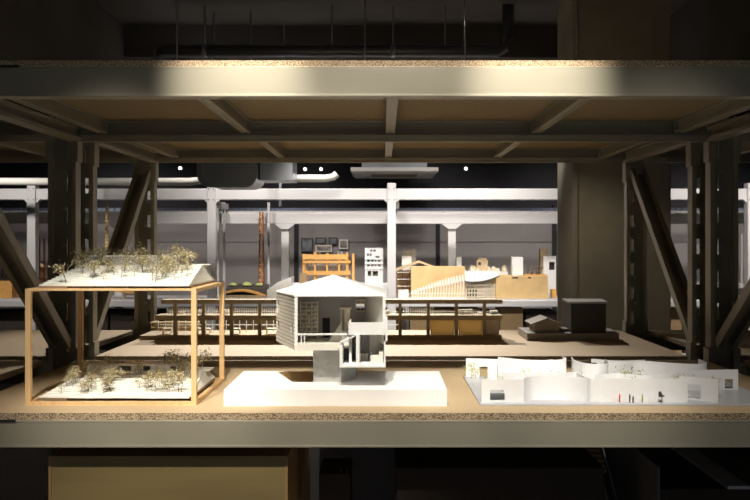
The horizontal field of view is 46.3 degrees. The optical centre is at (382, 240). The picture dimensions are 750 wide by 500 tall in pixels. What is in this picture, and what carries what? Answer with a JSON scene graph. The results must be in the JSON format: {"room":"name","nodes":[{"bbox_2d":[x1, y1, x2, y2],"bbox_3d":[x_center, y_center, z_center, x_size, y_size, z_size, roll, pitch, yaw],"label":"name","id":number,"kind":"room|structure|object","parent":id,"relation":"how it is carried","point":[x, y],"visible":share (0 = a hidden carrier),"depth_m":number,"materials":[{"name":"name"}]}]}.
{"room":"architectural model storage","nodes":[
{"label":"architectural model storage","id":0,"kind":"room"},
{"bbox_2d":[0,384,318,499],"bbox_3d":[0.000,1.610,4.850,14.000,0.100,13.300,0,0,0],"label":"floor","id":1,"kind":"structure","parent":0,"point":[23,471],"depth_m":5.88,"materials":[{"name":"concrete"}]},
{"bbox_2d":[0,65,749,455],"bbox_3d":[0.000,0.512,3.219,8.400,2.095,1.262,0,0,0],"label":"storage rack","id":2,"kind":"object","parent":1,"relation":"on","point":[41,89],"visible":0.69,"depth_m":2.59,"materials":[{"name":"metal"}]},
{"bbox_2d":[0,360,43,380],"bbox_3d":[-2.326,0.520,3.178,1.748,0.020,1.155,0,0,0],"label":"shelf board","id":3,"kind":"object","parent":2,"relation":"on","point":[8,368],"visible":1,"depth_m":3.56,"materials":[{"name":"beige wood"}]},
{"bbox_2d":[0,60,749,120],"bbox_3d":[0.037,-0.526,3.185,2.675,0.019,1.170,0,0,0],"label":"shelf board","id":4,"kind":"object","parent":2,"relation":"on","point":[107,109],"visible":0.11,"depth_m":3.27,"materials":[{"name":"brown wood"}]},
{"bbox_2d":[0,360,749,419],"bbox_3d":[0.037,0.520,3.178,2.675,0.020,1.155,0,0,0],"label":"shelf board","id":5,"kind":"object","parent":2,"relation":"on","point":[462,404],"visible":0.44,"depth_m":2.67,"materials":[{"name":"beige wood"}]},
{"bbox_2d":[25,282,224,405],"bbox_3d":[-0.843,0.329,2.958,0.530,0.362,0.486,0,0,0],"label":"display stand","id":6,"kind":"object","parent":5,"relation":"on","point":[195,400],"visible":0.73,"depth_m":2.72,"materials":[{"name":"brown wood"}]},
{"bbox_2d":[38,239,214,287],"bbox_3d":[-0.840,0.070,2.940,0.508,0.156,0.443,0,0,0],"label":"model","id":7,"kind":"object","parent":6,"relation":"on","point":[138,270],"visible":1,"depth_m":2.86},
{"bbox_2d":[38,342,214,399],"bbox_3d":[-0.840,0.428,2.946,0.476,0.140,0.427,0,0,0],"label":"model","id":8,"kind":"object","parent":5,"relation":"on","point":[169,379],"visible":0.98,"depth_m":2.87},
{"bbox_2d":[224,275,446,405],"bbox_3d":[-0.147,0.311,2.955,0.690,0.397,0.490,0,0,0],"label":"model","id":9,"kind":"object","parent":5,"relation":"on","point":[321,316],"visible":1,"depth_m":2.84},
{"bbox_2d":[298,301,317,339],"bbox_3d":[-0.258,0.272,2.993,0.072,0.130,0.025,0,0,0],"label":"bookcase","id":10,"kind":"object","parent":9,"relation":"attached to","point":[314,315],"depth_m":2.98,"materials":[{"name":"beige wood"}]},
{"bbox_2d":[463,357,749,405],"bbox_3d":[0.763,0.464,2.988,0.944,0.092,0.554,0,0,0],"label":"model","id":11,"kind":"object","parent":5,"relation":"on","point":[509,381],"visible":1,"depth_m":2.79},
{"bbox_2d":[743,360,749,366],"bbox_3d":[2.371,0.520,3.178,1.658,0.020,1.155,0,0,0],"label":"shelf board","id":12,"kind":"object","parent":2,"relation":"on","point":[745,362],"visible":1,"depth_m":3.72,"materials":[{"name":"brown wood"}]},
{"bbox_3d":[0.037,1.300,3.205,2.675,0.020,1.210,0,0,0],"label":"shelf board","id":13,"kind":"object","parent":2,"relation":"on","visible":0},
{"bbox_2d":[48,448,309,499],"bbox_3d":[-0.666,0.979,3.135,0.742,0.622,0.830,0,0,0],"label":"crate","id":14,"kind":"object","parent":13,"relation":"on","point":[73,473],"visible":0.5,"depth_m":2.73,"materials":[{"name":"brown wood"}]},
{"bbox_2d":[395,448,604,499],"bbox_3d":[0.387,1.020,3.060,0.689,0.539,0.328,0,0,0],"label":"storage box","id":15,"kind":"object","parent":13,"relation":"on","point":[421,473],"visible":0.84,"depth_m":2.90,"materials":[{"name":"black"}]},
{"bbox_2d":[585,448,606,499],"bbox_3d":[0.713,1.036,3.405,0.237,0.508,0.290,0,0,0],"label":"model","id":16,"kind":"object","parent":13,"relation":"on","point":[595,452],"visible":0.17,"depth_m":3.33},
{"bbox_2d":[600,448,749,499],"bbox_3d":[1.072,0.995,3.160,0.442,0.590,0.880,0,0,0],"label":"storage box","id":17,"kind":"object","parent":13,"relation":"on","point":[632,473],"visible":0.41,"depth_m":2.92,"materials":[{"name":"black"}]},
{"bbox_2d":[0,142,749,363],"bbox_3d":[0.000,0.512,4.553,9.200,2.095,1.134,0,0,0],"label":"storage rack","id":18,"kind":"object","parent":1,"relation":"on","point":[645,209],"visible":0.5,"depth_m":4.96,"materials":[{"name":"metal"}]},
{"bbox_2d":[0,142,106,148],"bbox_3d":[-3.026,-0.544,4.545,3.148,0.016,1.150,0,0,0],"label":"shelf board","id":19,"kind":"object","parent":18,"relation":"on","point":[43,143],"visible":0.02,"depth_m":5.02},
{"bbox_2d":[0,330,132,360],"bbox_3d":[-3.026,0.530,4.540,3.148,0.020,1.160,0,0,0],"label":"shelf board","id":20,"kind":"object","parent":18,"relation":"on","point":[12,342],"visible":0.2,"depth_m":4.54,"materials":[{"name":"beige wood"}]},
{"bbox_2d":[165,142,612,148],"bbox_3d":[0.037,-0.544,4.545,2.675,0.016,1.150,0,0,0],"label":"shelf board","id":21,"kind":"object","parent":18,"relation":"on","point":[181,145],"visible":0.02,"depth_m":4.92,"materials":[{"name":"brown wood"}]},
{"bbox_2d":[95,330,687,359],"bbox_3d":[0.037,0.530,4.540,2.675,0.020,1.160,0,0,0],"label":"shelf board","id":22,"kind":"object","parent":18,"relation":"on","point":[512,345],"visible":0.57,"depth_m":4.17,"materials":[{"name":"beige wood"}]},
{"bbox_2d":[150,321,198,330],"bbox_3d":[-1.168,0.487,4.925,0.264,0.066,0.050,0,0,0],"label":"model","id":23,"kind":"object","parent":22,"relation":"on","point":[153,328],"visible":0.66,"depth_m":4.90},
{"bbox_2d":[139,297,502,339],"bbox_3d":[-0.325,0.409,4.735,1.910,0.223,0.250,0,0,0],"label":"model","id":24,"kind":"object","parent":22,"relation":"on","point":[481,325],"visible":0.62,"depth_m":4.62},
{"bbox_2d":[518,299,618,340],"bbox_3d":[1.002,0.419,4.740,0.501,0.202,0.320,0,0,0],"label":"model","id":25,"kind":"object","parent":22,"relation":"on","point":[584,319],"visible":1,"depth_m":4.60},
{"bbox_2d":[648,330,749,360],"bbox_3d":[3.071,0.530,4.540,3.058,0.020,1.160,0,0,0],"label":"shelf board","id":26,"kind":"object","parent":18,"relation":"on","point":[675,336],"visible":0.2,"depth_m":4.72,"materials":[{"name":"beige wood"}]},
{"bbox_2d":[0,183,749,329],"bbox_3d":[0.086,0.490,9.157,10.978,2.140,0.786,0,0,0],"label":"display rack","id":27,"kind":"object","parent":1,"relation":"on","point":[32,195],"visible":0.38,"depth_m":8.79,"materials":[{"name":"metal"}]},
{"bbox_2d":[0,295,739,299],"bbox_3d":[0.086,0.591,9.158,10.818,0.012,0.572,0,0,0],"label":"deck","id":28,"kind":"object","parent":27,"relation":"on","point":[114,297],"visible":0.02,"depth_m":8.92,"materials":[{"name":"white paint"}]},
{"bbox_2d":[0,265,18,297],"bbox_3d":[-3.969,0.388,9.125,0.323,0.394,0.250,0,0,0],"label":"model","id":29,"kind":"object","parent":28,"relation":"on","point":[7,290],"visible":0.41,"depth_m":9.00},
{"bbox_2d":[17,236,46,297],"bbox_3d":[-3.626,0.267,9.098,0.340,0.636,0.165,0,0,0],"label":"model","id":30,"kind":"object","parent":28,"relation":"on","point":[42,267],"visible":0.25,"depth_m":9.02},
{"bbox_2d":[105,204,108,251],"bbox_3d":[-2.864,0.091,9.100,0.055,0.989,0.055,0,0,23],"label":"model","id":31,"kind":"object","parent":28,"relation":"on","point":[106,207],"visible":0.51,"depth_m":9.09},
{"bbox_2d":[114,291,133,298],"bbox_3d":[-2.902,0.535,8.960,0.913,0.100,0.120,0,0,0],"label":"model","id":32,"kind":"object","parent":28,"relation":"on","point":[124,292],"visible":0.16,"depth_m":8.90},
{"bbox_2d":[225,282,268,298],"bbox_3d":[-1.403,0.506,9.090,0.423,0.157,0.380,0,0,0],"label":"model","id":33,"kind":"object","parent":28,"relation":"on","point":[246,289],"visible":0.98,"depth_m":9.02},
{"bbox_2d":[258,212,264,283],"bbox_3d":[-1.297,0.139,9.360,0.066,0.900,0.066,0,0,0],"label":"model","id":34,"kind":"object","parent":28,"relation":"on","point":[260,213],"visible":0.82,"depth_m":9.34},
{"bbox_2d":[267,276,293,298],"bbox_3d":[-1.058,0.476,9.062,0.244,0.219,0.315,0,0,0],"label":"model","id":35,"kind":"object","parent":28,"relation":"on","point":[288,282],"visible":0.6,"depth_m":8.92},
{"bbox_2d":[300,252,354,283],"bbox_3d":[-0.578,0.277,9.145,0.556,0.331,0.270,0,0,0],"label":"model","id":36,"kind":"object","parent":28,"relation":"on","point":[315,267],"visible":0.88,"depth_m":9.06},
{"bbox_2d":[292,283,386,289],"bbox_3d":[-0.422,0.514,9.185,1.028,0.143,0.330,0,0,0],"label":"plinth","id":37,"kind":"object","parent":28,"relation":"on","point":[384,285],"visible":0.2,"depth_m":9.02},
{"bbox_2d":[364,248,382,283],"bbox_3d":[-0.093,0.257,9.174,0.197,0.370,0.172,0,0,0],"label":"model","id":38,"kind":"object","parent":28,"relation":"on","point":[373,263],"visible":1,"depth_m":9.10},
{"bbox_2d":[398,290,407,298],"bbox_3d":[0.206,0.541,8.940,0.103,0.088,0.080,0,0,0],"label":"plinth","id":39,"kind":"object","parent":28,"relation":"on","point":[401,293],"visible":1,"depth_m":8.90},
{"bbox_2d":[402,249,415,270],"bbox_3d":[0.274,0.335,9.295,0.148,0.501,0.090,0,0,0],"label":"model","id":40,"kind":"object","parent":28,"relation":"on","point":[407,259],"visible":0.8,"depth_m":9.25},
{"bbox_2d":[396,260,432,296],"bbox_3d":[0.346,0.393,9.127,0.463,0.384,0.145,0,0,0],"label":"model","id":41,"kind":"object","parent":28,"relation":"on","point":[403,277],"visible":0.27,"depth_m":9.16},
{"bbox_2d":[409,274,465,298],"bbox_3d":[0.552,0.461,8.912,0.578,0.247,0.065,0,0,0],"label":"model","id":42,"kind":"object","parent":28,"relation":"on","point":[449,281],"visible":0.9,"depth_m":8.90},
{"bbox_2d":[411,266,464,296],"bbox_3d":[0.561,0.423,8.998,0.551,0.325,0.095,0,0,0],"label":"box","id":43,"kind":"object","parent":28,"relation":"on","point":[421,276],"visible":0.83,"depth_m":8.95,"materials":[{"name":"beige cardboard"}]},
{"bbox_2d":[456,257,460,265],"bbox_3d":[0.806,0.377,9.330,0.053,0.415,0.060,0,0,0],"label":"model","id":44,"kind":"object","parent":28,"relation":"on","point":[458,259],"visible":0.36,"depth_m":9.30},
{"bbox_2d":[465,270,499,296],"bbox_3d":[1.025,0.445,9.049,0.385,0.279,0.302,0,0,0],"label":"model","id":45,"kind":"object","parent":28,"relation":"on","point":[471,290],"visible":0.96,"depth_m":8.96},
{"bbox_2d":[469,258,507,283],"bbox_3d":[1.122,0.383,9.340,0.417,0.404,0.160,0,0,0],"label":"model","id":46,"kind":"object","parent":28,"relation":"on","point":[481,263],"visible":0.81,"depth_m":9.28},
{"bbox_2d":[492,275,547,298],"bbox_3d":[1.411,0.470,9.049,0.528,0.230,0.302,0,0,0],"label":"box","id":47,"kind":"object","parent":28,"relation":"on","point":[506,286],"visible":0.88,"depth_m":8.90,"materials":[{"name":"beige cardboard"}]},
{"bbox_2d":[511,257,522,275],"bbox_3d":[1.386,0.260,9.070,0.108,0.191,0.100,0,0,0],"label":"model","id":48,"kind":"object","parent":47,"relation":"on","point":[516,262],"visible":1,"depth_m":9.02},
{"bbox_2d":[523,264,546,275],"bbox_3d":[1.562,0.294,9.051,0.221,0.121,0.198,0,0,0],"label":"model","id":49,"kind":"object","parent":47,"relation":"on","point":[538,273],"visible":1,"depth_m":8.99},
{"bbox_2d":[539,249,555,295],"bbox_3d":[1.750,0.335,9.340,0.153,0.500,0.160,0,0,0],"label":"model","id":50,"kind":"object","parent":28,"relation":"on","point":[548,263],"visible":0.67,"depth_m":9.26},
{"bbox_2d":[550,289,555,296],"bbox_3d":[1.776,0.543,9.150,0.047,0.084,0.100,0,0,0],"label":"box","id":51,"kind":"object","parent":28,"relation":"on","point":[552,291],"visible":1,"depth_m":9.10,"materials":[{"name":"orange cardboard"}]},
{"bbox_2d":[717,234,743,287],"bbox_3d":[3.702,0.256,9.150,0.436,0.658,0.300,0,0,0],"label":"model","id":52,"kind":"object","parent":28,"relation":"on","point":[741,284],"visible":0.26,"depth_m":9.10},
{"bbox_2d":[717,283,743,287],"bbox_3d":[3.702,0.462,9.150,0.436,0.041,0.300,0,0,0],"label":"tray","id":53,"kind":"object","parent":52,"relation":"on","point":[740,285],"depth_m":9.00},
{"bbox_3d":[0.086,1.152,9.158,10.818,0.014,0.572,0,0,0],"label":"deck","id":54,"kind":"object","parent":27,"relation":"on","visible":0},
{"bbox_2d":[0,308,24,329],"bbox_3d":[-3.676,0.929,9.110,0.611,0.432,0.360,0,0,0],"label":"box","id":55,"kind":"object","parent":54,"relation":"on","point":[10,318],"visible":0.14,"depth_m":8.93,"materials":[{"name":"black"}]},
{"bbox_2d":[85,308,118,352],"bbox_3d":[-3.075,0.929,9.110,0.550,0.432,0.360,0,0,0],"label":"box","id":56,"kind":"object","parent":54,"relation":"on","point":[106,325],"visible":0.2,"depth_m":8.93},
{"bbox_2d":[110,308,165,329],"bbox_3d":[-2.510,0.929,9.110,0.540,0.432,0.360,0,0,0],"label":"box","id":57,"kind":"object","parent":54,"relation":"on","point":[122,318],"visible":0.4,"depth_m":8.93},
{"bbox_2d":[166,307,227,329],"bbox_3d":[-1.918,0.912,9.100,0.568,0.465,0.400,0,0,0],"label":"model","id":58,"kind":"object","parent":54,"relation":"on","point":[170,309],"visible":0.17,"depth_m":8.90,"materials":[{"name":"beige wood"}]},
{"bbox_2d":[228,307,279,329],"bbox_3d":[-1.268,0.917,9.100,0.609,0.455,0.400,0,0,0],"label":"box","id":59,"kind":"object","parent":54,"relation":"on","point":[242,309],"visible":0.05,"depth_m":8.90,"materials":[{"name":"brown cardboard"}]},
{"bbox_2d":[356,308,405,329],"bbox_3d":[-0.356,0.929,9.110,1.181,0.432,0.360,0,0,0],"label":"box","id":60,"kind":"object","parent":54,"relation":"on","point":[397,309],"visible":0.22,"depth_m":8.93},
{"bbox_2d":[409,307,479,329],"bbox_3d":[0.629,0.917,9.100,0.710,0.455,0.400,0,0,0],"label":"box","id":61,"kind":"object","parent":54,"relation":"on","point":[413,324],"visible":0.3,"depth_m":8.90,"materials":[{"name":"brown cardboard"}]},
{"bbox_2d":[479,308,494,313],"bbox_3d":[1.084,0.929,9.110,0.153,0.432,0.360,0,0,0],"label":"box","id":62,"kind":"object","parent":54,"relation":"on","point":[481,309],"visible":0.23,"depth_m":9.13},
{"bbox_2d":[495,307,522,329],"bbox_3d":[1.304,0.912,9.100,0.233,0.465,0.400,0,0,0],"label":"box","id":63,"kind":"object","parent":54,"relation":"on","point":[512,316],"visible":0.41,"depth_m":8.90,"materials":[{"name":"brown cardboard"}]},
{"bbox_2d":[523,308,555,326],"bbox_3d":[1.609,0.929,9.110,0.306,0.432,0.360,0,0,0],"label":"box","id":64,"kind":"object","parent":54,"relation":"on","point":[528,313],"visible":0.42,"depth_m":8.93,"materials":[{"name":"black"}]},
{"bbox_2d":[671,307,681,353],"bbox_3d":[2.902,0.917,9.100,0.264,0.455,0.400,0,0,0],"label":"box","id":65,"kind":"object","parent":54,"relation":"on","point":[675,321],"visible":0.17,"depth_m":8.90,"materials":[{"name":"brown cardboard"}]},
{"bbox_2d":[572,0,577,298],"bbox_3d":[1.444,-0.190,6.592,0.037,3.500,0.014,0,0,0],"label":"trim","id":66,"kind":"structure","parent":1,"relation":"on","point":[574,165],"depth_m":6.58,"materials":[{"name":"black metal"}]},
{"bbox_2d":[0,99,749,329],"bbox_3d":[0.000,-0.240,11.152,14.000,3.600,0.135,0,0,0],"label":"wall","id":67,"kind":"structure","parent":0,"point":[497,243],"depth_m":11.10,"materials":[{"name":"black paint"}]},
{"bbox_2d":[294,204,297,282],"bbox_3d":[-1.095,0.550,11.065,0.050,2.020,0.050,0,0,0],"label":"trim","id":68,"kind":"structure","parent":67,"relation":"attached to","point":[295,205],"depth_m":11.04,"materials":[{"name":"black paint"}]},
{"bbox_2d":[301,238,312,251],"bbox_3d":[-0.959,0.050,11.070,0.151,0.176,0.028,0,0,0],"label":"wall picture","id":69,"kind":"object","parent":67,"relation":"attached to","point":[306,243],"visible":1,"depth_m":11.06},
{"bbox_2d":[315,238,325,243],"bbox_3d":[-0.788,-0.003,11.070,0.139,0.082,0.028,0,0,0],"label":"wall picture","id":70,"kind":"object","parent":67,"relation":"attached to","point":[317,240],"visible":1,"depth_m":11.06},
{"bbox_2d":[315,245,331,251],"bbox_3d":[-0.747,0.095,11.070,0.208,0.088,0.028,0,0,0],"label":"wall picture","id":71,"kind":"object","parent":67,"relation":"attached to","point":[318,248],"visible":0.96,"depth_m":11.06},
{"bbox_2d":[328,238,337,244],"bbox_3d":[-0.631,0.002,11.070,0.114,0.092,0.028,0,0,0],"label":"wall picture","id":72,"kind":"object","parent":67,"relation":"attached to","point":[331,241],"visible":1,"depth_m":11.06},
{"bbox_2d":[339,240,347,248],"bbox_3d":[-0.498,0.041,11.070,0.114,0.120,0.028,0,0,0],"label":"wall picture","id":73,"kind":"object","parent":67,"relation":"attached to","point":[343,244],"visible":1,"depth_m":11.06},
{"bbox_2d":[436,204,439,265],"bbox_3d":[0.692,0.550,11.065,0.050,2.020,0.050,0,0,0],"label":"trim","id":74,"kind":"structure","parent":67,"relation":"attached to","point":[437,205],"depth_m":11.04,"materials":[{"name":"black paint"}]},
{"bbox_2d":[552,204,556,320],"bbox_3d":[2.165,0.550,11.065,0.050,2.020,0.050,0,0,0],"label":"trim","id":75,"kind":"structure","parent":67,"relation":"attached to","point":[554,226],"depth_m":11.04,"materials":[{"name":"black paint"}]},
{"bbox_2d":[94,0,689,24],"bbox_3d":[0.000,-2.115,4.850,14.000,0.150,13.300,0,0,0],"label":"ceiling","id":76,"kind":"structure","parent":0,"point":[127,12],"depth_m":7.83,"materials":[{"name":"concrete"}]},
{"bbox_2d":[0,0,126,59],"bbox_3d":[-2.700,-1.625,3.800,0.500,0.830,10.800,0,0,0],"label":"wall","id":77,"kind":"structure","parent":76,"relation":"attached to","point":[29,29],"depth_m":6.62,"materials":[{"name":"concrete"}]},
{"bbox_2d":[0,25,338,184],"bbox_3d":[-2.302,-1.283,8.300,3.781,1.514,0.072,0,0,0],"label":"pipe","id":78,"kind":"object","parent":76,"relation":"hanging from","point":[329,177],"visible":0.49,"depth_m":8.27,"materials":[{"name":"white metal"}]},
{"bbox_2d":[178,163,184,170],"bbox_3d":[-2.361,-1.430,10.264,0.060,1.220,0.130,0,0,0],"label":"spotlight","id":79,"kind":"object","parent":76,"relation":"hanging from","point":[182,166],"visible":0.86,"depth_m":10.23,"materials":[{"name":"black paint"}]},
{"bbox_2d":[197,12,296,189],"bbox_3d":[-1.196,-1.250,7.835,0.802,1.580,0.630,0,0,0],"label":"air duct","id":80,"kind":"object","parent":76,"relation":"hanging from","point":[223,176],"visible":0.44,"depth_m":7.55,"materials":[{"name":"grey metal"}]},
{"bbox_2d":[303,163,307,171],"bbox_3d":[-0.907,-1.424,10.264,0.060,1.231,0.130,0,0,0],"label":"spotlight","id":81,"kind":"object","parent":76,"relation":"hanging from","point":[305,167],"visible":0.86,"depth_m":10.23,"materials":[{"name":"black paint"}]},
{"bbox_2d":[319,163,323,171],"bbox_3d":[-0.721,-1.424,10.264,0.060,1.231,0.130,0,0,0],"label":"spotlight","id":82,"kind":"object","parent":76,"relation":"hanging from","point":[321,167],"visible":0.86,"depth_m":10.22,"materials":[{"name":"black paint"}]},
{"bbox_2d":[153,4,513,59],"bbox_3d":[-0.444,-1.815,8.021,3.156,0.450,0.958,0,0,0],"label":"ceiling pipe","id":83,"kind":"object","parent":76,"relation":"hanging from","point":[166,52],"visible":0.91,"depth_m":7.56,"materials":[{"name":"grey metal"}]},
{"bbox_2d":[124,25,556,59],"bbox_3d":[0.075,-1.890,8.450,5.050,0.300,0.300,0,0,0],"label":"ceiling beam","id":84,"kind":"structure","parent":76,"relation":"attached to","point":[530,42],"depth_m":8.30,"materials":[{"name":"metal"}]},
{"bbox_2d":[364,0,365,59],"bbox_3d":[-0.140,-1.615,6.800,0.021,0.850,0.024,0,0,0],"label":"rod","id":85,"kind":"object","parent":76,"relation":"hanging from","point":[364,0],"visible":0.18,"depth_m":6.80,"materials":[{"name":"black metal"}]},
{"bbox_2d":[1,183,743,210],"bbox_3d":[-0.100,-1.165,10.115,9.000,1.750,0.030,0,0,0],"label":"strip","id":86,"kind":"object","parent":76,"relation":"hanging from","point":[280,184],"visible":0.22,"depth_m":10.10,"materials":[{"name":"grey metal"}]},
{"bbox_2d":[351,163,437,178],"bbox_3d":[0.126,-1.391,10.050,0.960,1.299,0.920,0,0,0],"label":"air conditioner","id":87,"kind":"object","parent":76,"relation":"hanging from","point":[368,170],"depth_m":9.69,"materials":[{"name":"grey"}]},
{"bbox_2d":[371,174,416,177],"bbox_3d":[0.126,-0.749,10.047,0.520,0.010,0.495,0,0,0],"label":"ceiling vent","id":88,"kind":"object","parent":87,"relation":"in","point":[372,175],"depth_m":9.98,"materials":[{"name":"grey metal"}]},
{"bbox_2d":[464,0,465,59],"bbox_3d":[0.636,-1.615,6.800,0.021,0.850,0.024,0,0,0],"label":"rod","id":89,"kind":"object","parent":76,"relation":"hanging from","point":[464,0],"visible":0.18,"depth_m":6.80,"materials":[{"name":"black metal"}]},
{"bbox_2d":[463,163,467,170],"bbox_3d":[0.965,-1.427,10.264,0.060,1.226,0.130,0,0,0],"label":"spotlight","id":90,"kind":"object","parent":76,"relation":"hanging from","point":[465,167],"visible":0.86,"depth_m":10.22,"materials":[{"name":"black paint"}]},
{"bbox_2d":[575,0,578,59],"bbox_3d":[1.371,-1.615,6.200,0.021,0.850,0.024,0,0,0],"label":"rod","id":91,"kind":"object","parent":76,"relation":"hanging from","point":[576,47],"visible":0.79,"depth_m":6.20,"materials":[{"name":"black metal"}]},
{"bbox_2d":[671,0,749,59],"bbox_3d":[2.850,-1.625,3.500,0.500,0.830,10.200,0,0,0],"label":"wall","id":92,"kind":"structure","parent":76,"relation":"attached to","point":[700,29],"depth_m":6.94,"materials":[{"name":"concrete"}]},
{"bbox_2d":[557,0,670,330],"bbox_3d":[1.800,-0.240,6.900,0.740,3.600,0.600,0,0,0],"label":"column","id":93,"kind":"structure","parent":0,"point":[607,29],"depth_m":6.60,"materials":[{"name":"concrete"}]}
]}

